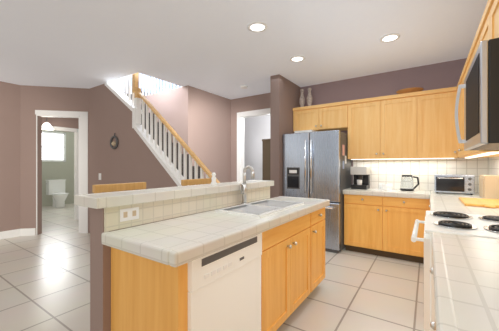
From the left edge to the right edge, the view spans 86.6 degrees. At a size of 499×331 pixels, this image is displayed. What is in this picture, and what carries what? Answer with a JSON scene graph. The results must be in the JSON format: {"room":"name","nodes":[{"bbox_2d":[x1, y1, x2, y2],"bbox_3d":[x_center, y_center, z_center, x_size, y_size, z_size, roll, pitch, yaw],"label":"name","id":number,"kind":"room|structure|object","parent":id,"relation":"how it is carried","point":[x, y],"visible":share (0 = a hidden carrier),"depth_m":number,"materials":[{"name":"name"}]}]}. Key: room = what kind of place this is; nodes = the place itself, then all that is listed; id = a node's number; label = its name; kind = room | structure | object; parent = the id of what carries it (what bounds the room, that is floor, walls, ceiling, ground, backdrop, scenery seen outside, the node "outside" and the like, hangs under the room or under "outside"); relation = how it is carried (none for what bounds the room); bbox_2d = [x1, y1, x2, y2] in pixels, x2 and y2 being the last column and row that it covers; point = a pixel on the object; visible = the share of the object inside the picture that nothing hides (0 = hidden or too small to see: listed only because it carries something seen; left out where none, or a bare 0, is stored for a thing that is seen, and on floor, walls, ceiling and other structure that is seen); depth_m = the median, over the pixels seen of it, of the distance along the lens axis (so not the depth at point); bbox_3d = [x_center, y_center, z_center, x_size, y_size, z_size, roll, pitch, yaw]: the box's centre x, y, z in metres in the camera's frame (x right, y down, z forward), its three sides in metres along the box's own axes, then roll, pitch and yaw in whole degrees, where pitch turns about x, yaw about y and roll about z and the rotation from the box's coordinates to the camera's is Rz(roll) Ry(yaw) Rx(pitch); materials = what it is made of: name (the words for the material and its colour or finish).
{"room":"kitchen","nodes":[
{"label":"kitchen","id":0,"kind":"room"},
{"bbox_2d":[0,81,19,231],"bbox_3d":[-5.372,-0.090,3.051,0.120,2.720,4.250,0,0,34],"label":"wall","id":1,"kind":"structure","parent":0,"point":[9,156],"depth_m":4.65,"materials":[{"name":"paint"}]},
{"bbox_2d":[0,229,19,238],"bbox_3d":[-5.319,1.205,3.009,0.015,0.130,4.240,0,0,34],"label":"baseboard","id":2,"kind":"structure","parent":1,"relation":"attached to","point":[9,234],"depth_m":4.65,"materials":[{"name":"white paint"}]},
{"bbox_2d":[20,85,88,234],"bbox_3d":[-3.622,-0.090,4.950,1.311,2.720,0.140,0,0,-11],"label":"wall","id":3,"kind":"structure","parent":0,"point":[33,99],"depth_m":4.82,"materials":[{"name":"paint"}]},
{"bbox_2d":[20,110,87,235],"bbox_3d":[-3.487,0.130,5.059,0.832,2.280,1.279,0,0,34],"label":"trim","id":4,"kind":"structure","parent":3,"relation":"attached to","point":[83,164],"depth_m":4.96,"materials":[{"name":"white paint"}]},
{"bbox_2d":[42,130,73,206],"bbox_3d":[-6.683,-0.090,7.885,0.100,2.720,3.200,0,0,34],"label":"wall","id":5,"kind":"structure","parent":0,"point":[56,170],"depth_m":8.69,"materials":[{"name":"paint"}]},
{"bbox_2d":[42,131,65,161],"bbox_3d":[-6.271,-0.595,8.380,0.030,0.950,0.800,0,0,34],"label":"window","id":6,"kind":"structure","parent":5,"relation":"in","point":[53,146],"depth_m":8.43,"materials":[{"name":"white glass"}]},
{"bbox_2d":[42,117,78,219],"bbox_3d":[-4.583,-0.090,5.473,0.080,2.720,2.750,0,0,34],"label":"wall","id":7,"kind":"structure","parent":0,"point":[64,122],"depth_m":6.01,"materials":[{"name":"paint"}]},
{"bbox_2d":[52,126,78,219],"bbox_3d":[-4.289,0.205,5.891,0.100,2.130,0.930,0,0,34],"label":"door frame","id":8,"kind":"structure","parent":7,"relation":"attached to","point":[74,130],"depth_m":6.19,"materials":[{"name":"white paint"}]},
{"bbox_2d":[89,84,176,232],"bbox_3d":[-1.605,-0.090,4.098,3.356,2.720,0.100,0,0,34],"label":"wall","id":9,"kind":"structure","parent":0,"point":[131,158],"depth_m":4.47,"materials":[{"name":"paint"}]},
{"bbox_2d":[110,133,118,148],"bbox_3d":[-2.289,-0.412,4.475,0.236,0.280,0.080,0,0,34],"label":"wall decor","id":10,"kind":"object","parent":9,"relation":"attached to","point":[113,143],"visible":0.96,"depth_m":4.46,"materials":[{"name":"black metal"}]},
{"bbox_2d":[105,82,188,185],"bbox_3d":[-1.356,-0.239,3.930,2.756,2.482,0.150,0,0,34],"label":"trim","id":11,"kind":"structure","parent":9,"relation":"on","point":[149,144],"depth_m":4.01,"materials":[{"name":"white paint"}]},
{"bbox_2d":[111,75,209,184],"bbox_3d":[-1.381,-0.735,3.947,2.506,3.090,0.030,0,0,34],"label":"rail","id":12,"kind":"object","parent":11,"relation":"on","point":[123,85],"visible":0.35,"depth_m":3.89,"materials":[{"name":"white paint"}]},
{"bbox_2d":[132,73,219,182],"bbox_3d":[-1.026,-0.115,3.708,2.001,2.770,0.090,0,0,34],"label":"stair handrail","id":13,"kind":"object","parent":12,"relation":"attached to","point":[136,90],"visible":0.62,"depth_m":3.97,"materials":[{"name":"brown wood"}]},
{"bbox_2d":[113,74,180,93],"bbox_3d":[-1.685,-2.790,5.460,1.940,2.680,2.510,0,0,34],"label":"wall","id":14,"kind":"structure","parent":0,"point":[150,84],"depth_m":6.16,"materials":[{"name":"white paint"}]},
{"bbox_2d":[141,86,183,153],"bbox_3d":[-2.495,-0.090,5.796,3.180,2.720,0.120,0,0,34],"label":"wall","id":15,"kind":"structure","parent":0,"point":[168,105],"depth_m":5.03,"materials":[{"name":"pink paint"}]},
{"bbox_2d":[139,73,181,95],"bbox_3d":[-1.780,-1.930,5.320,1.700,0.960,0.070,0,0,34],"label":"rail","id":16,"kind":"object","parent":15,"relation":"on","point":[154,85],"visible":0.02,"depth_m":5.48,"materials":[{"name":"white paint"}]},
{"bbox_2d":[184,86,230,182],"bbox_3d":[-0.811,-0.090,5.342,0.120,2.720,1.250,0,0,34],"label":"wall","id":17,"kind":"structure","parent":0,"point":[207,128],"depth_m":5.26,"materials":[{"name":"pink paint"}]},
{"bbox_2d":[0,203,423,330],"bbox_3d":[-2.677,1.320,5.062,11.900,0.100,10.600,0,0,34],"label":"floor","id":18,"kind":"structure","parent":0,"point":[45,280],"depth_m":2.71,"materials":[{"name":"tile"}]},
{"bbox_2d":[46,179,68,207],"bbox_3d":[-5.835,0.855,8.079,0.650,0.829,0.490,0,0,34],"label":"toilet","id":19,"kind":"object","parent":18,"relation":"on","point":[55,189],"visible":1,"depth_m":8.03,"materials":[{"name":"ceramic"}]},
{"bbox_2d":[93,182,145,192],"bbox_3d":[-0.868,0.706,2.003,0.420,1.128,0.420,0,0,34],"label":"bar stool","id":20,"kind":"object","parent":18,"relation":"on","point":[100,188],"visible":0.15,"depth_m":2.06,"materials":[{"name":"brown wood"}]},
{"bbox_2d":[127,93,199,184],"bbox_3d":[-1.391,-0.095,4.496,3.266,2.730,0.800,0,0,34],"label":"stair steps","id":21,"kind":"structure","parent":18,"relation":"on","point":[182,167],"depth_m":4.69,"materials":[{"name":"white wood"}]},
{"bbox_2d":[90,186,269,330],"bbox_3d":[-0.337,0.740,2.212,0.148,1.060,1.810,0,0,34],"label":"wall","id":22,"kind":"structure","parent":18,"relation":"on","point":[102,220],"depth_m":1.49,"materials":[{"name":"tile"}]},
{"bbox_2d":[120,207,138,221],"bbox_3d":[-0.697,0.283,1.541,0.006,0.070,0.115,0,0,34],"label":"outlet","id":23,"kind":"object","parent":22,"relation":"attached to","point":[126,214],"visible":1,"depth_m":1.54,"materials":[{"name":"white plastic"}]},
{"bbox_2d":[74,180,273,208],"bbox_3d":[-0.362,0.197,2.222,0.255,0.057,1.900,0,0,34],"label":"countertop","id":24,"kind":"structure","parent":22,"relation":"on","point":[107,199],"depth_m":1.71,"materials":[{"name":"tile"}]},
{"bbox_2d":[211,172,216,184],"bbox_3d":[-0.309,0.114,2.295,0.060,0.108,0.058,0,0,34],"label":"figurine","id":25,"kind":"object","parent":24,"relation":"on","point":[213,182],"visible":1,"depth_m":2.28,"materials":[{"name":"ceramic"}]},
{"bbox_2d":[225,199,268,209],"bbox_3d":[-0.022,0.454,2.367,0.012,0.216,0.724,0,0,34],"label":"sink","id":26,"kind":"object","parent":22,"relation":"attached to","point":[266,203],"depth_m":2.33,"materials":[{"name":"silver metal"}]},
{"bbox_2d":[245,202,276,209],"bbox_3d":[0.120,0.454,2.271,0.330,0.216,0.024,0,0,34],"label":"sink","id":27,"kind":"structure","parent":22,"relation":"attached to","point":[250,207],"depth_m":2.29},
{"bbox_2d":[181,178,211,185],"bbox_3d":[-0.399,0.706,2.699,0.420,1.128,0.420,0,0,34],"label":"bar stool","id":28,"kind":"object","parent":18,"relation":"on","point":[186,182],"visible":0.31,"depth_m":2.74,"materials":[{"name":"brown wood"}]},
{"bbox_2d":[105,202,329,330],"bbox_3d":[0.032,0.836,2.095,0.600,0.867,1.950,0,0,34],"label":"kitchen island","id":29,"kind":"object","parent":18,"relation":"on","point":[245,265],"depth_m":1.43,"materials":[{"name":"brown wood"}]},
{"bbox_2d":[101,196,328,261],"bbox_3d":[0.021,0.380,2.103,0.577,0.040,2.030,0,0,34],"label":"island countertop","id":30,"kind":"structure","parent":29,"relation":"on","point":[170,239],"depth_m":1.47,"materials":[{"name":"white tile"}]},
{"bbox_2d":[239,166,254,205],"bbox_3d":[-0.028,0.181,2.378,0.141,0.359,0.113,0,0,34],"label":"faucet","id":31,"kind":"object","parent":30,"relation":"on","point":[243,190],"depth_m":2.40,"materials":[{"name":"silver metal"}]},
{"bbox_2d":[262,139,269,179],"bbox_3d":[0.638,0.320,6.445,0.470,1.899,0.520,0,0,34],"label":"armoire","id":32,"kind":"object","parent":18,"relation":"on","point":[265,159],"visible":0.18,"depth_m":6.30,"materials":[{"name":"brown wood"}]},
{"bbox_2d":[283,130,351,252],"bbox_3d":[1.100,0.352,4.313,0.900,1.835,0.798,0,0,34],"label":"fridge","id":33,"kind":"object","parent":18,"relation":"on","point":[317,164],"visible":0.56,"depth_m":3.96,"materials":[{"name":"silver metal"}]},
{"bbox_2d":[343,192,430,263],"bbox_3d":[1.998,0.835,3.813,1.110,0.867,0.632,0,0,34],"label":"base cabinet","id":34,"kind":"object","parent":18,"relation":"on","point":[375,223],"depth_m":3.60,"materials":[{"name":"brown wood"}]},
{"bbox_2d":[343,188,430,195],"bbox_3d":[1.979,0.389,3.841,1.074,0.065,0.608,0,0,34],"label":"countertop","id":35,"kind":"structure","parent":34,"relation":"on","point":[397,192],"depth_m":3.58,"materials":[{"name":"white tile"}]},
{"bbox_2d":[350,167,369,189],"bbox_3d":[1.722,0.189,4.109,0.230,0.340,0.300,0,0,34],"label":"coffee maker","id":36,"kind":"object","parent":35,"relation":"on","point":[361,177],"visible":1,"depth_m":4.02,"materials":[{"name":"black plastic"}]},
{"bbox_2d":[400,175,418,190],"bbox_3d":[2.280,0.246,3.769,0.236,0.225,0.170,0,0,34],"label":"kettle","id":37,"kind":"object","parent":35,"relation":"on","point":[407,184],"visible":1,"depth_m":3.72,"materials":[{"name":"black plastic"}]},
{"bbox_2d":[431,192,498,215],"bbox_3d":[2.274,0.380,2.760,0.624,0.040,2.069,0,0,34],"label":"countertop","id":38,"kind":"structure","parent":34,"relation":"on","point":[440,201],"depth_m":2.38,"materials":[{"name":"white tile"}]},
{"bbox_2d":[434,174,474,194],"bbox_3d":[2.636,0.238,3.425,0.400,0.240,0.372,0,0,34],"label":"toaster oven","id":39,"kind":"object","parent":38,"relation":"on","point":[454,183],"visible":1,"depth_m":3.30,"materials":[{"name":"silver metal"}]},
{"bbox_2d":[459,197,498,207],"bbox_3d":[2.192,0.347,2.472,0.330,0.022,0.610,0,0,34],"label":"cutting board","id":40,"kind":"object","parent":38,"relation":"on","point":[483,202],"visible":0.98,"depth_m":2.41,"materials":[{"name":"brown wood"}]},
{"bbox_2d":[479,175,498,198],"bbox_3d":[2.657,0.234,2.936,0.138,0.250,0.360,0,0,34],"label":"bread box","id":41,"kind":"object","parent":38,"relation":"on","point":[488,186],"visible":0.96,"depth_m":2.80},
{"bbox_2d":[435,276,442,330],"bbox_3d":[0.937,0.835,0.766,0.613,0.867,1.193,0,0,34],"label":"base cabinet","id":42,"kind":"object","parent":18,"relation":"on","point":[437,328],"depth_m":0.70,"materials":[{"name":"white wood"}]},
{"bbox_2d":[435,232,498,330],"bbox_3d":[0.648,0.380,0.350,0.624,0.040,2.205,0,0,34],"label":"countertop","id":43,"kind":"structure","parent":42,"relation":"on","point":[467,267],"depth_m":0.81,"materials":[{"name":"white tile"}]},
{"bbox_2d":[411,211,498,330],"bbox_3d":[1.432,0.715,1.616,0.733,1.070,0.762,0,0,34],"label":"stove","id":44,"kind":"object","parent":18,"relation":"on","point":[474,225],"visible":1,"depth_m":1.47,"materials":[{"name":"white metal"}]},
{"bbox_2d":[431,232,497,329],"bbox_3d":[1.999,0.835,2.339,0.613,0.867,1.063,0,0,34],"label":"base cabinet","id":45,"kind":"object","parent":18,"relation":"on","point":[433,233],"depth_m":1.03,"materials":[{"name":"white wood"}]},
{"bbox_2d":[0,0,487,99],"bbox_3d":[-2.677,-1.525,5.062,11.900,0.350,10.600,0,0,34],"label":"ceiling","id":46,"kind":"structure","parent":0,"point":[217,47],"depth_m":3.07,"materials":[{"name":"white paint"}]},
{"bbox_2d":[42,117,53,129],"bbox_3d":[-4.200,-1.100,5.487,0.240,0.700,0.240,0,0,34],"label":"pendant lamp","id":47,"kind":"object","parent":46,"relation":"hanging from","point":[46,126],"visible":0.83,"depth_m":5.44,"materials":[{"name":"white glass"}]},
{"bbox_2d":[247,21,266,32],"bbox_3d":[0.082,-1.445,2.768,0.210,0.010,0.210,0,0,34],"label":"recessed light","id":48,"kind":"object","parent":46,"relation":"in","point":[257,26],"visible":1,"depth_m":2.75,"materials":[{"name":"white paint"}]},
{"bbox_2d":[290,55,304,61],"bbox_3d":[0.649,-1.445,3.591,0.210,0.010,0.210,0,0,34],"label":"recessed light","id":49,"kind":"object","parent":46,"relation":"in","point":[298,58],"visible":0.98,"depth_m":3.57,"materials":[{"name":"white paint"}]},
{"bbox_2d":[380,33,399,42],"bbox_3d":[1.592,-1.445,3.003,0.210,0.010,0.210,0,0,34],"label":"recessed light","id":50,"kind":"object","parent":46,"relation":"in","point":[391,37],"visible":1,"depth_m":2.99,"materials":[{"name":"white paint"}]},
{"bbox_2d":[244,115,269,180],"bbox_3d":[1.069,-0.090,6.950,4.400,2.720,0.120,0,0,34],"label":"wall","id":51,"kind":"structure","parent":0,"point":[256,130],"depth_m":7.47,"materials":[{"name":"white paint"}]},
{"bbox_2d":[257,202,300,217],"bbox_3d":[0.262,0.454,2.175,0.012,0.216,0.724,0,0,34],"label":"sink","id":52,"kind":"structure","parent":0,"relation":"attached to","point":[294,203],"depth_m":2.18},
{"bbox_2d":[269,198,292,205],"bbox_3d":[0.319,0.454,2.566,0.330,0.216,0.012,0,0,34],"label":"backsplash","id":53,"kind":"structure","parent":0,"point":[271,203],"depth_m":2.58,"materials":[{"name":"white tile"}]},
{"bbox_2d":[270,74,300,197],"bbox_3d":[0.643,-0.090,4.602,0.160,2.720,0.850,0,0,34],"label":"wall","id":54,"kind":"structure","parent":0,"point":[285,93],"depth_m":4.27,"materials":[{"name":"paint"}]},
{"bbox_2d":[231,58,466,190],"bbox_3d":[1.387,-0.090,4.685,4.500,2.720,0.120,0,0,34],"label":"wall","id":55,"kind":"structure","parent":0,"point":[447,74],"depth_m":4.28,"materials":[{"name":"paint"}]},
{"bbox_2d":[237,108,269,180],"bbox_3d":[0.213,0.065,5.466,1.080,2.410,0.138,0,0,34],"label":"door frame","id":56,"kind":"structure","parent":55,"relation":"attached to","point":[241,116],"depth_m":5.68,"materials":[{"name":"white paint"}]},
{"bbox_2d":[293,101,344,131],"bbox_3d":[1.236,-0.795,4.502,0.925,0.410,0.342,0,0,34],"label":"upper cabinet","id":57,"kind":"object","parent":55,"relation":"attached to","point":[322,117],"depth_m":4.34,"materials":[{"name":"brown wood"}]},
{"bbox_2d":[299,89,304,106],"bbox_3d":[0.935,-1.177,4.713,0.098,0.350,0.098,0,0,22],"label":"vase","id":58,"kind":"object","parent":57,"relation":"on","point":[302,100],"depth_m":4.68,"materials":[{"name":"beige ceramic"}]},
{"bbox_2d":[307,88,311,105],"bbox_3d":[1.051,-1.177,4.634,0.098,0.350,0.098,0,0,22],"label":"vase","id":59,"kind":"object","parent":57,"relation":"on","point":[309,98],"depth_m":4.60,"materials":[{"name":"beige ceramic"}]},
{"bbox_2d":[345,93,408,159],"bbox_3d":[2.014,-0.550,3.978,0.980,0.900,0.342,0,0,34],"label":"upper cabinet","id":60,"kind":"object","parent":55,"relation":"attached to","point":[377,127],"depth_m":3.86,"materials":[{"name":"brown wood"}]},
{"bbox_2d":[396,87,422,93],"bbox_3d":[2.295,-1.036,3.796,0.340,0.070,0.340,0,0,34],"label":"platter","id":61,"kind":"object","parent":60,"relation":"on","point":[410,90],"visible":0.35,"depth_m":3.68,"materials":[{"name":"brown wood"}]},
{"bbox_2d":[351,151,498,159],"bbox_3d":[1.712,-0.093,3.049,1.430,0.011,1.770,0,0,34],"label":"light","id":62,"kind":"object","parent":60,"relation":"attached to","point":[472,154],"depth_m":3.52,"materials":[{"name":"white"}]},
{"bbox_2d":[353,158,488,192],"bbox_3d":[2.415,0.130,3.916,1.684,0.460,0.006,0,0,34],"label":"wall","id":63,"kind":"structure","parent":55,"relation":"attached to","point":[391,171],"depth_m":3.86,"materials":[{"name":"white tile"}]},
{"bbox_2d":[409,87,452,158],"bbox_3d":[2.523,-0.550,3.607,0.511,0.900,0.388,0,0,34],"label":"upper cabinet","id":64,"kind":"object","parent":55,"relation":"attached to","point":[417,125],"depth_m":3.51,"materials":[{"name":"brown wood"}]},
{"bbox_2d":[461,68,464,155],"bbox_3d":[2.311,-0.550,2.561,0.343,0.900,0.686,0,0,34],"label":"upper cabinet","id":65,"kind":"object","parent":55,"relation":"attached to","point":[463,72],"depth_m":2.90,"materials":[{"name":"brown wood"}]},
{"bbox_2d":[453,76,498,158],"bbox_3d":[2.597,-0.550,3.021,0.383,0.900,0.628,0,0,34],"label":"upper cabinet","id":66,"kind":"object","parent":55,"relation":"attached to","point":[456,146],"depth_m":3.35,"materials":[{"name":"brown wood"}]},
{"bbox_2d":[465,32,498,155],"bbox_3d":[2.008,-0.550,2.113,0.343,0.900,0.628,0,0,34],"label":"upper cabinet","id":67,"kind":"object","parent":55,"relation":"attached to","point":[473,50],"depth_m":2.23,"materials":[{"name":"brown wood"}]},
{"bbox_2d":[477,0,498,48],"bbox_3d":[1.603,-0.825,1.513,0.343,0.350,0.820,0,0,34],"label":"upper cabinet","id":68,"kind":"object","parent":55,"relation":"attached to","point":[488,28],"depth_m":1.60,"materials":[{"name":"brown wood"}]},
{"bbox_2d":[455,38,498,150],"bbox_3d":[1.535,-0.370,1.546,0.494,0.520,0.756,0,0,34],"label":"microwave","id":69,"kind":"object","parent":68,"relation":"attached to","point":[480,85],"visible":1,"depth_m":1.34,"materials":[{"name":"silver plastic"}]},
{"bbox_3d":[1.190,-0.090,0.476,0.120,2.720,7.320,0,0,34],"label":"wall","id":70,"kind":"structure","parent":0,"visible":0},
{"bbox_2d":[489,157,498,175],"bbox_3d":[1.703,0.130,1.350,0.006,0.460,5.044,0,0,34],"label":"wall","id":71,"kind":"structure","parent":70,"relation":"attached to","point":[493,165],"depth_m":3.14,"materials":[{"name":"white tile"}]}
]}

